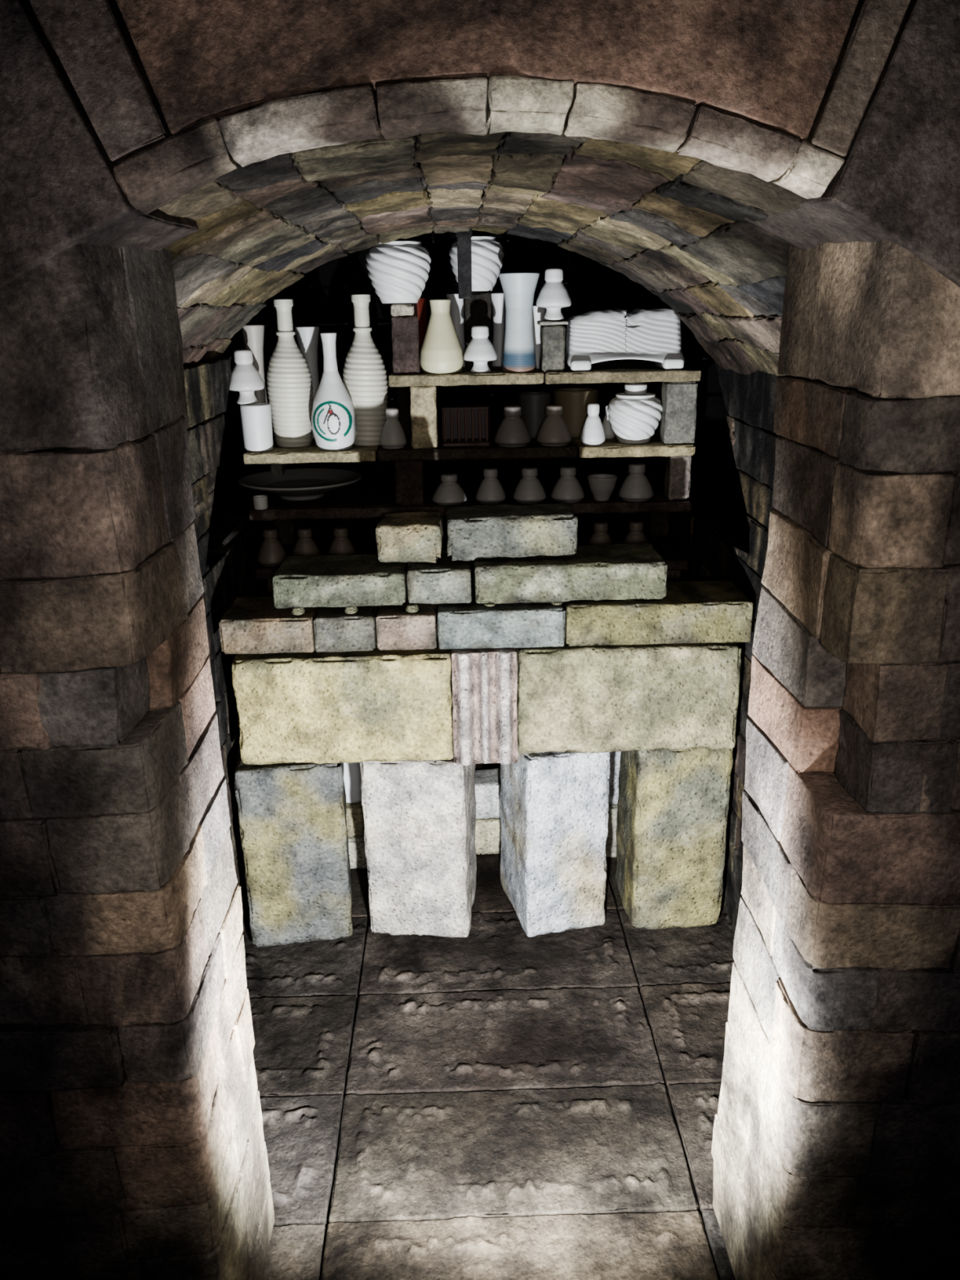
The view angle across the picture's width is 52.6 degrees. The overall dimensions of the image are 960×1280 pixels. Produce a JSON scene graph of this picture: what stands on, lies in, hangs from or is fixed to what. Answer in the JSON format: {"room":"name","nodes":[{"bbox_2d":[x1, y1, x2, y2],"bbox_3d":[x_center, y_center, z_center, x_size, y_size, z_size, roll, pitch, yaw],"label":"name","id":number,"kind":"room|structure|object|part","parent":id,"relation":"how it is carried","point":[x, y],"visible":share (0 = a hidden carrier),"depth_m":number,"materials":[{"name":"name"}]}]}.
{"room":"stone cellar","nodes":[
{"label":"stone cellar","id":0,"kind":"room"},
{"bbox_2d":[183,356,275,933],"bbox_3d":[-0.773,0.964,-1.228,0.474,2.211,9.524,-1,19,-1],"label":"wall","id":1,"kind":"structure","parent":0,"point":[228,554],"depth_m":2.49,"materials":[{"name":"brick"}]},
{"bbox_2d":[99,95,804,381],"bbox_3d":[-0.008,-0.670,1.791,1.554,0.468,1.658,-1,19,-1],"label":"ceiling","id":2,"kind":"structure","parent":0,"point":[682,227],"depth_m":1.46,"materials":[{"name":"brick"}]},
{"bbox_2d":[455,231,472,298],"bbox_3d":[-0.038,-0.940,2.394,0.041,0.187,0.025,-1,19,-1],"label":"bar","id":3,"kind":"object","parent":2,"relation":"attached to","point":[464,238],"visible":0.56,"depth_m":2.39,"materials":[{"name":"grey metal"}]},
{"bbox_2d":[208,227,748,592],"bbox_3d":[-0.039,-0.623,3.334,2.108,2.204,0.099,-1,19,-1],"label":"wall","id":4,"kind":"structure","parent":0,"point":[590,286],"depth_m":3.21,"materials":[{"name":"black brick"}]},
{"bbox_2d":[0,0,959,1279],"bbox_3d":[-0.025,-0.003,1.264,3.165,2.396,0.344,-1,19,-1],"label":"wall","id":5,"kind":"structure","parent":0,"point":[133,1146],"depth_m":1.15,"materials":[{"name":"brick"}]},
{"bbox_2d":[242,763,734,1279],"bbox_3d":[0.028,0.898,2.375,2.119,0.074,2.699,-1,19,-1],"label":"floor","id":6,"kind":"structure","parent":0,"point":[497,1101],"depth_m":2.08,"materials":[{"name":"stone"}]},
{"bbox_2d":[234,743,352,947],"bbox_3d":[-0.491,0.524,2.607,0.273,0.524,0.250,-4,19,-8],"label":"stone pier","id":7,"kind":"object","parent":6,"relation":"on","point":[292,815],"visible":0.84,"depth_m":2.49,"materials":[{"name":"grey stone"}]},
{"bbox_2d":[231,634,453,764],"bbox_3d":[-0.336,0.137,2.488,0.535,0.287,0.248,-1,19,-1],"label":"stone lintel","id":8,"kind":"object","parent":7,"relation":"on","point":[377,704],"visible":0.72,"depth_m":2.37,"materials":[{"name":"beige stone"}]},
{"bbox_2d":[218,596,319,653],"bbox_3d":[-0.507,-0.040,2.384,0.219,0.088,0.203,-1,19,-1],"label":"stone block","id":9,"kind":"object","parent":8,"relation":"on","point":[251,624],"visible":0.81,"depth_m":2.29,"materials":[{"name":"beige stone"}]},
{"bbox_2d":[291,607,304,615],"bbox_3d":[-0.431,-0.070,2.304,0.031,0.018,0.031,-1,19,-1],"label":"clay piece","id":10,"kind":"object","parent":9,"relation":"on","point":[299,611],"visible":0.93,"depth_m":2.29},
{"bbox_2d":[272,554,407,608],"bbox_3d":[-0.333,-0.147,2.370,0.312,0.085,0.204,-1,19,-1],"label":"stone block","id":11,"kind":"object","parent":10,"relation":"on","point":[357,580],"visible":0.88,"depth_m":2.28,"materials":[{"name":"grey stone"}]},
{"bbox_2d":[313,605,378,652],"bbox_3d":[-0.324,-0.044,2.389,0.144,0.088,0.203,-1,19,-1],"label":"stone block","id":12,"kind":"object","parent":8,"relation":"on","point":[335,630],"visible":0.72,"depth_m":2.30,"materials":[{"name":"grey stone"}]},
{"bbox_2d":[344,606,357,614],"bbox_3d":[-0.306,-0.073,2.307,0.031,0.018,0.031,-1,19,-1],"label":"clay piece","id":13,"kind":"object","parent":12,"relation":"on","point":[348,610],"visible":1,"depth_m":2.29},
{"bbox_2d":[375,592,437,649],"bbox_3d":[-0.177,-0.049,2.394,0.144,0.089,0.202,-1,19,-1],"label":"stone block","id":14,"kind":"object","parent":8,"relation":"on","point":[397,628],"visible":0.79,"depth_m":2.30,"materials":[{"name":"beige stone"}]},
{"bbox_2d":[405,603,418,613],"bbox_3d":[-0.161,-0.076,2.310,0.031,0.018,0.031,-1,19,-1],"label":"clay piece","id":15,"kind":"object","parent":14,"relation":"on","point":[410,608],"visible":1,"depth_m":2.30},
{"bbox_2d":[347,835,367,868],"bbox_3d":[-0.345,0.623,2.958,0.127,0.106,0.124,-1,19,-1],"label":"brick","id":16,"kind":"object","parent":6,"relation":"on","point":[357,860],"visible":0.15,"depth_m":2.90,"materials":[{"name":"beige stone"}]},
{"bbox_2d":[346,800,364,837],"bbox_3d":[-0.377,0.525,2.933,0.071,0.103,0.125,-1,19,-1],"label":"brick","id":17,"kind":"object","parent":16,"relation":"on","point":[354,812],"visible":0.38,"depth_m":2.88,"materials":[{"name":"beige stone"}]},
{"bbox_2d":[343,762,361,803],"bbox_3d":[-0.384,0.367,2.888,0.090,0.229,0.090,-1,19,-1],"label":"jar","id":18,"kind":"object","parent":17,"relation":"on","point":[352,771],"visible":0.33,"depth_m":2.87,"materials":[{"name":"ceramic"}]},
{"bbox_2d":[360,757,476,937],"bbox_3d":[-0.156,0.508,2.640,0.275,0.526,0.268,1,19,5],"label":"stone pier","id":19,"kind":"object","parent":6,"relation":"on","point":[420,816],"visible":0.8,"depth_m":2.52,"materials":[{"name":"grey stone"}]},
{"bbox_2d":[450,648,517,765],"bbox_3d":[0.011,0.151,2.395,0.160,0.293,0.134,-1,19,-1],"label":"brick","id":20,"kind":"object","parent":19,"relation":"on","point":[485,680],"visible":0.94,"depth_m":2.35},
{"bbox_2d":[437,588,564,648],"bbox_3d":[0.049,-0.057,2.392,0.304,0.098,0.203,-1,19,-1],"label":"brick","id":21,"kind":"object","parent":20,"relation":"on","point":[473,625],"visible":0.7,"depth_m":2.30,"materials":[{"name":"grey stone"}]},
{"bbox_2d":[406,550,471,604],"bbox_3d":[-0.099,-0.157,2.383,0.154,0.089,0.203,-1,19,-1],"label":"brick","id":22,"kind":"object","parent":21,"relation":"on","point":[446,580],"visible":0.8,"depth_m":2.29,"materials":[{"name":"grey stone"}]},
{"bbox_2d":[375,511,444,563],"bbox_3d":[-0.167,-0.248,2.341,0.158,0.096,0.170,-1,19,-1],"label":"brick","id":23,"kind":"object","parent":22,"relation":"on","point":[410,536],"visible":1,"depth_m":2.27,"materials":[{"name":"beige stone"}]},
{"bbox_2d":[483,603,496,607],"bbox_3d":[0.023,-0.085,2.312,0.029,0.008,0.029,-1,19,-1],"label":"clay piece","id":24,"kind":"object","parent":21,"relation":"on","point":[487,605],"visible":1,"depth_m":2.30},
{"bbox_2d":[551,601,563,605],"bbox_3d":[0.183,-0.089,2.316,0.029,0.008,0.029,-1,19,-1],"label":"clay piece","id":25,"kind":"object","parent":21,"relation":"on","point":[562,602],"visible":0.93,"depth_m":2.31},
{"bbox_2d":[243,361,701,769],"bbox_3d":[-0.021,-0.111,3.040,1.257,1.427,0.428,-1,19,-1],"label":"shelving","id":26,"kind":"object","parent":6,"relation":"on","point":[416,393],"visible":0.44,"depth_m":2.72,"materials":[{"name":"stone"}]},
{"bbox_2d":[241,324,267,403],"bbox_3d":[-0.636,-0.727,2.778,0.065,0.330,0.065,-11,21,-26],"label":"vase","id":27,"kind":"object","parent":26,"relation":"on","point":[252,335],"visible":0.48,"depth_m":2.73,"materials":[{"name":"ceramic"}]},
{"bbox_2d":[240,402,273,452],"bbox_3d":[-0.617,-0.588,2.689,0.084,0.126,0.084,-1,19,-1],"label":"beaker","id":28,"kind":"object","parent":26,"relation":"on","point":[256,419],"visible":0.98,"depth_m":2.66,"materials":[{"name":"ceramic"}]},
{"bbox_2d":[229,349,264,404],"bbox_3d":[-0.639,-0.716,2.644,0.097,0.143,0.097,-1,19,-1],"label":"vase","id":29,"kind":"object","parent":28,"relation":"on","point":[246,379],"visible":0.99,"depth_m":2.61,"materials":[{"name":"ceramic"}]},
{"bbox_2d":[253,494,267,510],"bbox_3d":[-0.616,-0.386,2.727,0.041,0.036,0.041,-1,19,-1],"label":"cup","id":30,"kind":"object","parent":26,"relation":"on","point":[260,502],"visible":1,"depth_m":2.71,"materials":[{"name":"ceramic"}]},
{"bbox_3d":[-0.601,0.186,3.063,0.062,0.868,0.105,-1,19,-1],"label":"post","id":31,"kind":"part","parent":26,"relation":"part of","materials":[{"name":"wood"}]},
{"bbox_2d":[257,527,287,566],"bbox_3d":[-0.603,-0.271,2.809,0.089,0.104,0.089,-1,19,-1],"label":"vase","id":32,"kind":"object","parent":26,"relation":"on","point":[272,553],"visible":0.96,"depth_m":2.79,"materials":[{"name":"ceramic"}]},
{"bbox_3d":[-0.625,-0.533,3.010,0.043,0.129,0.073,-1,19,-1],"label":"post","id":33,"kind":"part","parent":26,"relation":"part of","materials":[{"name":"stone"}]},
{"bbox_3d":[-0.614,-0.377,3.063,0.062,0.142,0.074,-1,19,-1],"label":"post","id":34,"kind":"part","parent":26,"relation":"part of","materials":[{"name":"ceramic"}]},
{"bbox_2d":[266,298,312,447],"bbox_3d":[-0.537,-0.748,2.731,0.127,0.397,0.127,-8,20,-19],"label":"bottle","id":35,"kind":"object","parent":26,"relation":"on","point":[289,383],"visible":0.98,"depth_m":2.70,"materials":[{"name":"ceramic"}]},
{"bbox_2d":[238,467,362,501],"bbox_3d":[-0.530,-0.454,2.886,0.362,0.058,0.362,-15,24,-36],"label":"dish","id":36,"kind":"object","parent":26,"relation":"on","point":[304,483],"visible":1,"depth_m":2.92,"materials":[{"name":"ceramic"}]},
{"bbox_2d":[291,527,321,555],"bbox_3d":[-0.504,-0.273,2.812,0.089,0.104,0.089,-1,19,-1],"label":"vase","id":37,"kind":"object","parent":26,"relation":"on","point":[305,545],"visible":0.55,"depth_m":2.79,"materials":[{"name":"ceramic"}]},
{"bbox_2d":[294,326,319,438],"bbox_3d":[-0.507,-0.771,2.915,0.073,0.321,0.073,-3,19,-5],"label":"vase","id":38,"kind":"object","parent":26,"relation":"on","point":[307,337],"visible":0.54,"depth_m":2.86,"materials":[{"name":"ceramic"}]},
{"bbox_2d":[311,332,356,450],"bbox_3d":[-0.407,-0.683,2.673,0.123,0.309,0.123,-1,19,-1],"label":"bottle","id":39,"kind":"object","parent":26,"relation":"on","point":[333,418],"visible":1,"depth_m":2.65,"materials":[{"name":"ceramic"}]},
{"bbox_2d":[327,526,356,555],"bbox_3d":[-0.401,-0.275,2.814,0.089,0.104,0.089,-1,19,-1],"label":"vase","id":40,"kind":"object","parent":26,"relation":"on","point":[340,544],"visible":0.62,"depth_m":2.79,"materials":[{"name":"ceramic"}]},
{"bbox_2d":[342,293,387,446],"bbox_3d":[-0.325,-0.757,2.734,0.128,0.406,0.127,-11,21,-26],"label":"bottle","id":41,"kind":"object","parent":26,"relation":"on","point":[365,380],"visible":0.88,"depth_m":2.70,"materials":[{"name":"ceramic"}]},
{"bbox_2d":[379,407,407,448],"bbox_3d":[-0.243,-0.589,2.700,0.076,0.109,0.076,-1,19,-1],"label":"vase","id":42,"kind":"object","parent":26,"relation":"on","point":[393,436],"visible":1,"depth_m":2.68,"materials":[{"name":"ceramic"}]},
{"bbox_3d":[-0.210,-0.711,2.960,0.084,0.172,0.074,-1,19,-1],"label":"post","id":43,"kind":"part","parent":26,"relation":"part of","materials":[{"name":"stone"}]},
{"bbox_2d":[391,315,420,374],"bbox_3d":[-0.202,-0.801,2.639,0.076,0.152,0.084,-1,19,-1],"label":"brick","id":44,"kind":"object","parent":26,"relation":"on","point":[406,348],"visible":0.98,"depth_m":2.60,"materials":[{"name":"stone"}]},
{"bbox_2d":[390,303,415,316],"bbox_3d":[-0.207,-0.886,2.609,0.063,0.033,0.083,-1,19,-1],"label":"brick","id":45,"kind":"object","parent":44,"relation":"on","point":[397,309],"visible":1,"depth_m":2.57,"materials":[{"name":"stone"}]},
{"bbox_2d":[365,240,431,303],"bbox_3d":[-0.216,-0.974,2.578,0.173,0.152,0.173,1,19,4],"label":"vase","id":46,"kind":"object","parent":45,"relation":"on","point":[398,271],"visible":1,"depth_m":2.52,"materials":[{"name":"ceramic"}]},
{"bbox_3d":[-0.200,-0.451,2.754,0.083,0.132,0.075,-1,19,-1],"label":"post","id":47,"kind":"part","parent":26,"relation":"part of","materials":[{"name":"stone"}]},
{"bbox_2d":[405,297,427,369],"bbox_3d":[-0.186,-0.876,2.782,0.075,0.196,0.075,-1,19,-1],"label":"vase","id":48,"kind":"object","parent":26,"relation":"on","point":[420,307],"visible":0.27,"depth_m":2.74,"materials":[{"name":"ceramic"}]},
{"bbox_3d":[-0.155,-0.621,2.696,0.074,0.173,0.075,-1,19,-1],"label":"post","id":49,"kind":"part","parent":26,"relation":"part of","materials":[{"name":"stone"}]},
{"bbox_2d":[419,299,463,373],"bbox_3d":[-0.105,-0.822,2.634,0.119,0.189,0.119,-1,19,-1],"label":"vase","id":50,"kind":"object","parent":26,"relation":"on","point":[441,351],"visible":1,"depth_m":2.60,"materials":[{"name":"ceramic"}]},
{"bbox_2d":[431,472,466,505],"bbox_3d":[-0.087,-0.430,2.759,0.100,0.083,0.100,-1,19,-1],"label":"vase","id":51,"kind":"object","parent":26,"relation":"on","point":[449,491],"visible":1,"depth_m":2.73,"materials":[{"name":"ceramic"}]},
{"bbox_2d":[445,293,465,367],"bbox_3d":[-0.067,-0.909,2.859,0.061,0.206,0.061,5,20,16],"label":"vase","id":52,"kind":"object","parent":26,"relation":"on","point":[457,305],"visible":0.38,"depth_m":2.83,"materials":[{"name":"ceramic"}]},
{"bbox_2d":[440,405,490,447],"bbox_3d":[-0.040,-0.605,2.743,0.140,0.106,0.120,-1,19,-1],"label":"rack","id":53,"kind":"object","parent":26,"relation":"on","point":[468,426],"visible":1,"depth_m":2.74,"materials":[{"name":"brown wood"}]},
{"bbox_3d":[-0.025,0.173,3.075,0.064,0.866,0.106,-1,19,-1],"label":"post","id":54,"kind":"part","parent":26,"relation":"part of","materials":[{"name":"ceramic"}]},
{"bbox_2d":[464,292,492,369],"bbox_3d":[-0.005,-0.879,2.766,0.078,0.210,0.084,-1,19,-1],"label":"stone block","id":55,"kind":"object","parent":26,"relation":"on","point":[477,309],"visible":0.62,"depth_m":2.71,"materials":[{"name":"stone"}]},
{"bbox_2d":[448,235,504,291],"bbox_3d":[-0.009,-1.046,2.708,0.153,0.141,0.153,-17,25,-39],"label":"vase","id":56,"kind":"object","parent":55,"relation":"on","point":[487,254],"visible":0.73,"depth_m":2.66,"materials":[{"name":"ceramic"}]},
{"bbox_2d":[463,325,497,373],"bbox_3d":[0.001,-0.788,2.633,0.091,0.121,0.091,-1,19,-1],"label":"vase","id":57,"kind":"object","parent":26,"relation":"on","point":[480,350],"visible":1,"depth_m":2.60,"materials":[{"name":"ceramic"}]},
{"bbox_2d":[475,467,506,504],"bbox_3d":[0.030,-0.439,2.760,0.087,0.097,0.087,-1,19,-1],"label":"vase","id":58,"kind":"object","parent":26,"relation":"on","point":[491,491],"visible":1,"depth_m":2.73,"materials":[{"name":"ceramic"}]},
{"bbox_2d":[491,293,505,366],"bbox_3d":[0.058,-0.912,2.862,0.056,0.206,0.056,14,24,37],"label":"vase","id":59,"kind":"object","parent":26,"relation":"on","point":[498,304],"visible":0.73,"depth_m":2.84,"materials":[{"name":"ceramic"}]},
{"bbox_2d":[494,405,531,447],"bbox_3d":[0.091,-0.597,2.707,0.103,0.109,0.103,-1,19,-1],"label":"vase","id":60,"kind":"object","parent":26,"relation":"on","point":[513,432],"visible":1,"depth_m":2.68,"materials":[{"name":"ceramic"}]},
{"bbox_2d":[498,272,539,372],"bbox_3d":[0.106,-0.857,2.628,0.109,0.253,0.109,11,22,30],"label":"vase","id":61,"kind":"object","parent":26,"relation":"on","point":[518,288],"visible":1,"depth_m":2.60,"materials":[{"name":"ceramic"}]},
{"bbox_2d":[512,466,546,503],"bbox_3d":[0.141,-0.442,2.762,0.096,0.097,0.096,-1,19,-1],"label":"vase","id":62,"kind":"object","parent":26,"relation":"on","point":[529,490],"visible":1,"depth_m":2.73,"materials":[{"name":"ceramic"}]},
{"bbox_2d":[518,391,551,439],"bbox_3d":[0.161,-0.663,2.866,0.096,0.128,0.096,-1,19,-1],"label":"beaker","id":63,"kind":"object","parent":26,"relation":"on","point":[533,405],"visible":0.56,"depth_m":2.82,"materials":[{"name":"ceramic"}]},
{"bbox_2d":[533,306,546,368],"bbox_3d":[0.162,-0.859,2.756,0.058,0.170,0.058,-18,25,-40],"label":"vase","id":64,"kind":"object","parent":26,"relation":"on","point":[539,313],"visible":0.34,"depth_m":2.73,"materials":[{"name":"ceramic"}]},
{"bbox_2d":[539,324,565,372],"bbox_3d":[0.198,-0.796,2.652,0.066,0.122,0.084,-1,19,-1],"label":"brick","id":65,"kind":"object","parent":26,"relation":"on","point":[552,337],"visible":0.99,"depth_m":2.62,"materials":[{"name":"stone"}]},
{"bbox_2d":[537,320,568,325],"bbox_3d":[0.197,-0.857,2.627,0.079,0.014,0.081,-1,19,-1],"label":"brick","id":66,"kind":"object","parent":65,"relation":"on","point":[545,322],"visible":1,"depth_m":2.59,"materials":[{"name":"stone"}]},
{"bbox_2d":[536,268,571,320],"bbox_3d":[0.197,-0.923,2.598,0.094,0.130,0.094,-1,19,-1],"label":"vase","id":67,"kind":"object","parent":66,"relation":"on","point":[553,295],"visible":1,"depth_m":2.57,"materials":[{"name":"ceramic"}]},
{"bbox_2d":[536,404,571,446],"bbox_3d":[0.207,-0.599,2.710,0.099,0.109,0.099,-1,19,-1],"label":"vase","id":68,"kind":"object","parent":26,"relation":"on","point":[553,431],"visible":1,"depth_m":2.68,"materials":[{"name":"ceramic"}]},
{"bbox_2d":[551,466,584,502],"bbox_3d":[0.250,-0.444,2.765,0.096,0.097,0.096,-1,19,-1],"label":"vase","id":69,"kind":"object","parent":26,"relation":"on","point":[567,489],"visible":0.99,"depth_m":2.74,"materials":[{"name":"ceramic"}]},
{"bbox_2d":[552,387,599,438],"bbox_3d":[0.284,-0.675,2.887,0.135,0.135,0.135,-1,19,-1],"label":"beaker","id":70,"kind":"object","parent":26,"relation":"on","point":[575,402],"visible":0.52,"depth_m":2.83,"materials":[{"name":"ceramic"}]},
{"bbox_2d":[580,403,604,445],"bbox_3d":[0.315,-0.600,2.702,0.069,0.113,0.069,-1,19,-1],"label":"vase","id":71,"kind":"object","parent":26,"relation":"on","point":[593,433],"visible":1,"depth_m":2.68,"materials":[{"name":"ceramic"}]},
{"bbox_2d":[586,520,613,545],"bbox_3d":[0.351,-0.292,2.831,0.089,0.104,0.089,-1,19,-1],"label":"vase","id":72,"kind":"object","parent":26,"relation":"on","point":[600,535],"visible":0.56,"depth_m":2.81,"materials":[{"name":"ceramic"}]},
{"bbox_2d":[586,473,617,501],"bbox_3d":[0.348,-0.433,2.772,0.086,0.068,0.086,-1,19,-1],"label":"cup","id":73,"kind":"object","parent":26,"relation":"on","point":[602,486],"visible":1,"depth_m":2.75,"materials":[{"name":"ceramic"}]},
{"bbox_2d":[602,404,615,439],"bbox_3d":[0.374,-0.635,2.829,0.046,0.094,0.046,-1,19,-1],"label":"vase","id":74,"kind":"object","parent":26,"relation":"on","point":[609,433],"visible":0.54,"depth_m":2.82,"materials":[{"name":"ceramic"}]},
{"bbox_2d":[564,308,684,371],"bbox_3d":[0.397,-0.836,2.696,0.321,0.159,0.195,-1,19,-1],"label":"dish","id":75,"kind":"object","parent":26,"relation":"on","point":[654,335],"visible":0.98,"depth_m":2.65,"materials":[{"name":"ceramic"}]},
{"bbox_2d":[607,392,662,444],"bbox_3d":[0.436,-0.626,2.740,0.155,0.133,0.155,-1,19,-1],"label":"jar","id":76,"kind":"object","parent":26,"relation":"on","point":[633,419],"visible":0.98,"depth_m":2.69,"materials":[{"name":"ceramic"}]},
{"bbox_2d":[624,383,647,395],"bbox_3d":[0.435,-0.701,2.713,0.063,0.026,0.063,-1,19,-1],"label":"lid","id":77,"kind":"object","parent":76,"relation":"on","point":[629,388],"visible":1,"depth_m":2.69,"materials":[{"name":"ceramic"}]},
{"bbox_2d":[622,520,648,543],"bbox_3d":[0.454,-0.295,2.833,0.089,0.104,0.089,-1,19,-1],"label":"vase","id":78,"kind":"object","parent":26,"relation":"on","point":[635,535],"visible":0.57,"depth_m":2.81,"materials":[{"name":"ceramic"}]},
{"bbox_2d":[617,462,653,502],"bbox_3d":[0.446,-0.451,2.768,0.101,0.102,0.101,-1,19,-1],"label":"vase","id":79,"kind":"object","parent":26,"relation":"on","point":[636,486],"visible":1,"depth_m":2.74,"materials":[{"name":"ceramic"}]},
{"bbox_3d":[0.568,-0.404,3.090,0.062,0.142,0.074,-1,19,-1],"label":"post","id":80,"kind":"part","parent":26,"relation":"part of","materials":[{"name":"ceramic"}]},
{"bbox_3d":[0.580,0.159,3.088,0.064,0.866,0.105,-1,19,-1],"label":"post","id":81,"kind":"part","parent":26,"relation":"part of","materials":[{"name":"wood"}]},
{"bbox_3d":[0.564,-0.468,2.771,0.063,0.130,0.074,-1,19,-1],"label":"post","id":82,"kind":"part","parent":26,"relation":"part of","materials":[{"name":"stone"}]},
{"bbox_3d":[0.552,-0.634,2.704,0.090,0.173,0.074,-1,19,-1],"label":"post","id":83,"kind":"part","parent":26,"relation":"part of","materials":[{"name":"stone"}]},
{"bbox_2d":[475,817,501,854],"bbox_3d":[0.029,0.585,3.018,0.203,0.125,0.126,-1,19,-1],"label":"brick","id":84,"kind":"object","parent":6,"relation":"on","point":[487,831],"visible":0.15,"depth_m":2.96,"materials":[{"name":"beige stone"}]},
{"bbox_2d":[475,768,501,818],"bbox_3d":[0.046,0.470,2.979,0.165,0.123,0.127,-1,19,-1],"label":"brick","id":85,"kind":"object","parent":84,"relation":"on","point":[487,781],"visible":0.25,"depth_m":2.92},
{"bbox_2d":[498,742,609,937],"bbox_3d":[0.196,0.494,2.649,0.231,0.536,0.277,-6,20,-13],"label":"stone pier","id":86,"kind":"object","parent":6,"relation":"on","point":[554,806],"visible":0.81,"depth_m":2.53,"materials":[{"name":"grey stone"}]},
{"bbox_2d":[605,804,617,857],"bbox_3d":[0.432,0.560,2.979,0.129,0.186,0.124,-1,19,-1],"label":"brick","id":87,"kind":"object","parent":6,"relation":"on","point":[611,842],"visible":0.16,"depth_m":2.92,"materials":[{"name":"beige stone"}]},
{"bbox_2d":[608,751,621,804],"bbox_3d":[0.416,0.381,2.918,0.104,0.201,0.126,-1,19,-1],"label":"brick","id":88,"kind":"object","parent":87,"relation":"on","point":[615,757],"visible":0.07,"depth_m":2.86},
{"bbox_2d":[614,747,733,929],"bbox_3d":[0.517,0.487,2.644,0.258,0.542,0.258,-1,19,-1],"label":"stone pier","id":89,"kind":"object","parent":6,"relation":"on","point":[673,806],"visible":0.84,"depth_m":2.54,"materials":[{"name":"beige stone"}]},
{"bbox_2d":[516,640,741,754],"bbox_3d":[0.364,0.113,2.505,0.550,0.284,0.249,-1,19,-1],"label":"stone lintel","id":90,"kind":"object","parent":89,"relation":"on","point":[593,698],"visible":0.7,"depth_m":2.39,"materials":[{"name":"beige stone"}]},
{"bbox_2d":[562,580,753,646],"bbox_3d":[0.425,-0.069,2.402,0.445,0.104,0.203,-1,19,-1],"label":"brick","id":91,"kind":"object","parent":90,"relation":"on","point":[690,611],"visible":0.77,"depth_m":2.31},
{"bbox_2d":[472,543,667,604],"bbox_3d":[0.213,-0.166,2.383,0.459,0.098,0.206,-1,19,-1],"label":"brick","id":92,"kind":"object","parent":91,"relation":"on","point":[616,571],"visible":0.84,"depth_m":2.29,"materials":[{"name":"beige stone"}]},
{"bbox_2d":[445,502,577,560],"bbox_3d":[0.073,-0.265,2.359,0.313,0.110,0.169,-1,19,-1],"label":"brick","id":93,"kind":"object","parent":92,"relation":"on","point":[486,531],"visible":1,"depth_m":2.29,"materials":[{"name":"grey stone"}]},
{"bbox_2d":[622,599,635,601],"bbox_3d":[0.355,-0.096,2.319,0.028,0.002,0.028,-1,19,-1],"label":"clay piece","id":94,"kind":"object","parent":91,"relation":"on","point":[630,600],"visible":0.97,"depth_m":2.31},
{"bbox_2d":[665,360,780,927],"bbox_3d":[0.954,0.573,-0.171,0.447,2.212,7.370,-1,19,-1],"label":"wall","id":95,"kind":"structure","parent":0,"point":[716,544],"depth_m":2.48,"materials":[{"name":"stone"}]}
]}

